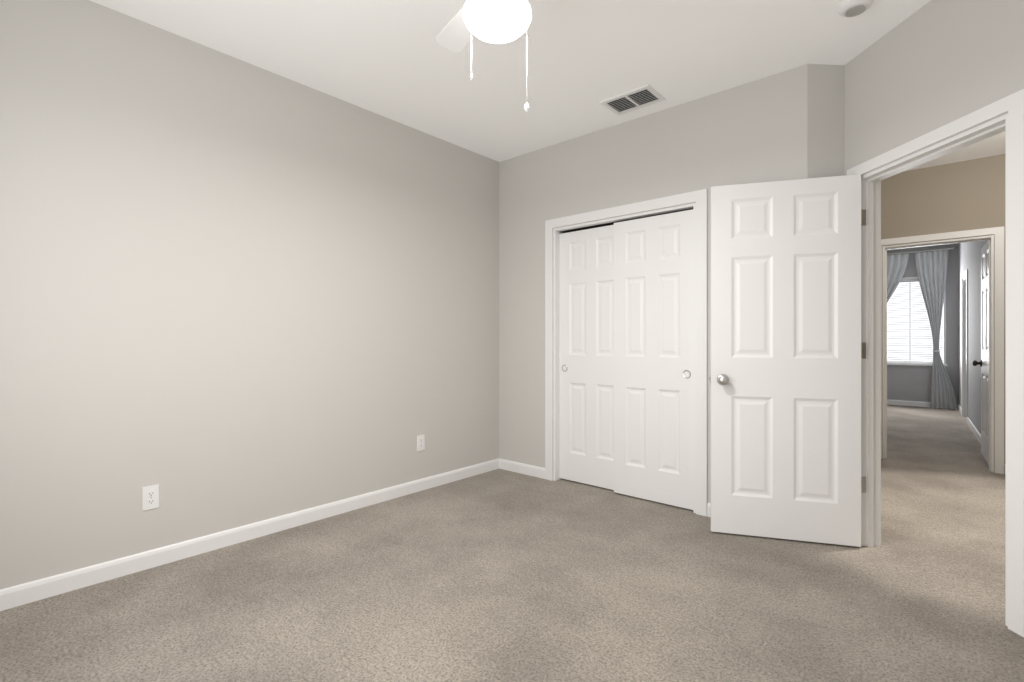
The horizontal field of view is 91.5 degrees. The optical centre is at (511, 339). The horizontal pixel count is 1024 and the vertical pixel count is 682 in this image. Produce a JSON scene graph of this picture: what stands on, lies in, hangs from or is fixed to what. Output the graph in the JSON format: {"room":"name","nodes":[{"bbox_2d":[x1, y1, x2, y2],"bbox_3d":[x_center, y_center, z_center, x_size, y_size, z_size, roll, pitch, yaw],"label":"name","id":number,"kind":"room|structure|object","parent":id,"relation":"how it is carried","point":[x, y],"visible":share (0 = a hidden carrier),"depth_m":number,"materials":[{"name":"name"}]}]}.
{"room":"empty bedroom","nodes":[
{"label":"empty bedroom","id":0,"kind":"room"},
{"bbox_2d":[0,0,498,589],"bbox_3d":[-1.383,-0.220,3.081,0.120,2.720,3.955,0,0,41],"label":"wall","id":1,"kind":"structure","parent":0,"point":[234,292],"depth_m":2.70,"materials":[{"name":"grey paint"}]},
{"bbox_2d":[142,485,158,510],"bbox_3d":[-1.808,0.790,2.499,0.007,0.115,0.070,0,0,41],"label":"electrical outlet","id":2,"kind":"object","parent":1,"relation":"attached to","point":[150,497],"visible":1,"depth_m":2.50,"materials":[{"name":"white plastic"}]},
{"bbox_2d":[417,435,424,450],"bbox_3d":[-0.688,0.780,3.779,0.007,0.115,0.070,0,0,41],"label":"electrical outlet","id":3,"kind":"object","parent":1,"relation":"attached to","point":[420,442],"visible":1,"depth_m":3.77,"materials":[{"name":"white plastic"}]},
{"bbox_2d":[0,404,1023,681],"bbox_3d":[2.946,1.170,4.731,6.600,0.060,13.400,0,0,41],"label":"floor","id":4,"kind":"structure","parent":0,"point":[500,576],"depth_m":2.20,"materials":[{"name":"beige carpet"}]},
{"bbox_2d":[90,0,1004,249],"bbox_3d":[2.946,-1.630,4.731,6.600,0.100,13.400,0,0,41],"label":"ceiling","id":5,"kind":"structure","parent":0,"point":[563,69],"depth_m":2.75,"materials":[{"name":"white paint"}]},
{"bbox_2d":[436,0,531,111],"bbox_3d":[-0.127,-1.224,1.896,0.839,0.711,0.825,0,0,41],"label":"ceiling fan","id":6,"kind":"object","parent":5,"relation":"hanging from","point":[498,21],"visible":1,"depth_m":1.88,"materials":[{"name":"white"}]},
{"bbox_2d":[600,84,664,115],"bbox_3d":[0.795,-1.575,3.291,0.345,0.011,0.245,0,0,41],"label":"ceiling vent","id":7,"kind":"object","parent":5,"relation":"in","point":[635,99],"visible":1,"depth_m":3.28,"materials":[{"name":"white metal"}]},
{"bbox_2d":[838,0,872,16],"bbox_3d":[1.609,-1.558,2.339,0.136,0.044,0.136,0,0,41],"label":"smoke detector","id":8,"kind":"object","parent":5,"relation":"attached to","point":[849,8],"visible":1,"depth_m":2.32,"materials":[{"name":"white plastic"}]},
{"bbox_2d":[499,64,806,502],"bbox_3d":[0.828,-0.220,3.694,2.400,2.720,0.120,0,0,41],"label":"wall","id":9,"kind":"structure","parent":0,"point":[755,131],"depth_m":3.69,"materials":[{"name":"grey paint"}]},
{"bbox_2d":[0,458,710,610],"bbox_3d":[0.023,1.097,1.955,3.480,0.086,3.872,0,0,41],"label":"baseboard","id":10,"kind":"structure","parent":9,"relation":"attached to","point":[29,592],"depth_m":2.74,"materials":[{"name":"white wood"}]},
{"bbox_2d":[545,189,707,516],"bbox_3d":[0.808,0.083,3.701,1.308,2.114,0.137,0,0,41],"label":"door frame","id":11,"kind":"structure","parent":9,"relation":"attached to","point":[699,207],"depth_m":3.42,"materials":[{"name":"white wood"}]},
{"bbox_2d":[560,209,692,509],"bbox_3d":[0.807,0.132,3.701,1.124,1.992,0.082,0,0,41],"label":"sliding doors","id":12,"kind":"structure","parent":9,"relation":"in","point":[626,357],"depth_m":3.61,"materials":[{"name":"white wood"}]},
{"bbox_2d":[807,64,844,178],"bbox_3d":[1.943,-0.220,2.961,0.242,2.720,0.485,0,0,41],"label":"wall","id":13,"kind":"structure","parent":0,"point":[825,120],"depth_m":2.87,"materials":[{"name":"grey paint"}]},
{"bbox_2d":[887,244,958,403],"bbox_3d":[6.495,-0.220,9.013,3.100,2.720,0.120,0,0,41],"label":"wall","id":14,"kind":"structure","parent":0,"point":[908,382],"depth_m":8.44,"materials":[{"name":"grey paint"}]},
{"bbox_2d":[887,399,929,406],"bbox_3d":[6.462,1.097,8.953,3.070,0.086,0.013,0,0,41],"label":"baseboard","id":15,"kind":"structure","parent":14,"relation":"attached to","point":[891,402],"depth_m":8.61,"materials":[{"name":"white wood"}]},
{"bbox_2d":[887,247,956,409],"bbox_3d":[6.740,-0.188,8.626,1.420,2.648,0.140,0,0,41],"label":"curtains","id":16,"kind":"object","parent":14,"relation":"attached to","point":[931,267],"visible":0.6,"depth_m":8.32,"materials":[{"name":"grey fabric"}]},
{"bbox_2d":[845,0,1023,175],"bbox_3d":[2.018,-0.220,2.200,0.120,2.720,1.356,0,0,-4],"label":"wall","id":17,"kind":"structure","parent":0,"point":[930,66],"depth_m":2.32,"materials":[{"name":"grey paint"}]},
{"bbox_2d":[847,89,1023,636],"bbox_3d":[2.006,0.089,2.378,0.152,2.102,0.924,0,0,-4],"label":"door frame","id":18,"kind":"structure","parent":17,"relation":"attached to","point":[1010,123],"depth_m":2.08,"materials":[{"name":"white wood"}]},
{"bbox_2d":[709,174,860,546],"bbox_3d":[1.530,0.113,2.836,0.715,2.030,0.398,0,0,41],"label":"entry door","id":19,"kind":"structure","parent":18,"relation":"attached to","point":[785,378],"depth_m":2.82,"materials":[{"name":"painted wood"},{"name":"brushed nickel"}]},
{"bbox_2d":[881,154,1004,473],"bbox_3d":[3.846,-0.220,4.621,2.900,2.720,0.120,0,0,41],"label":"wall","id":20,"kind":"structure","parent":0,"point":[960,196],"depth_m":4.48,"materials":[{"name":"beige paint"}]},
{"bbox_2d":[881,226,1003,473],"bbox_3d":[3.887,0.089,4.585,0.894,2.102,0.152,0,0,41],"label":"door frame","id":21,"kind":"structure","parent":20,"relation":"attached to","point":[998,232],"depth_m":4.29,"materials":[{"name":"white wood"}]},
{"bbox_2d":[959,240,987,433],"bbox_3d":[5.869,-0.220,6.275,0.334,2.720,5.035,0,0,41],"label":"wall","id":22,"kind":"structure","parent":0,"point":[970,256],"depth_m":6.31,"materials":[{"name":"grey"}]},
{"bbox_2d":[957,404,961,414],"bbox_3d":[7.039,1.097,7.841,0.051,0.086,0.848,0,0,41],"label":"baseboard","id":23,"kind":"structure","parent":22,"relation":"attached to","point":[959,408],"depth_m":7.88,"materials":[{"name":"white wood"}]},
{"bbox_2d":[962,269,967,422],"bbox_3d":[6.539,0.089,7.123,0.172,2.102,0.884,0,0,41],"label":"door frame","id":24,"kind":"structure","parent":22,"relation":"attached to","point":[965,343],"depth_m":7.42,"materials":[{"name":"white wood"}]},
{"bbox_2d":[967,417,980,443],"bbox_3d":[5.479,1.097,5.896,0.113,0.086,2.352,0,0,41],"label":"baseboard","id":25,"kind":"structure","parent":22,"relation":"attached to","point":[976,433],"depth_m":5.98,"materials":[{"name":"white wood"}]},
{"bbox_2d":[972,240,988,464],"bbox_3d":[4.436,0.113,4.701,0.131,2.030,0.765,0,0,41],"label":"door","id":26,"kind":"structure","parent":22,"relation":"in","point":[983,363],"depth_m":4.68,"materials":[{"name":"white wood"}]},
{"label":"outside","id":27,"kind":"structure","parent":0,"visible":0},
{"bbox_2d":[887,282,942,362],"bbox_3d":[7.010,-0.330,8.782,1.540,2.100,0.010,0,0,41],"label":"window","id":28,"kind":"structure","parent":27,"point":[908,323],"depth_m":8.80,"materials":[{"name":"glass"}]},
{"bbox_2d":[887,277,946,365],"bbox_3d":[6.890,-0.320,8.645,0.980,1.520,0.155,0,0,41],"label":"window blinds","id":29,"kind":"object","parent":28,"relation":"attached to","point":[922,360],"visible":0.5,"depth_m":8.63,"materials":[{"name":"white plastic"}]}
]}

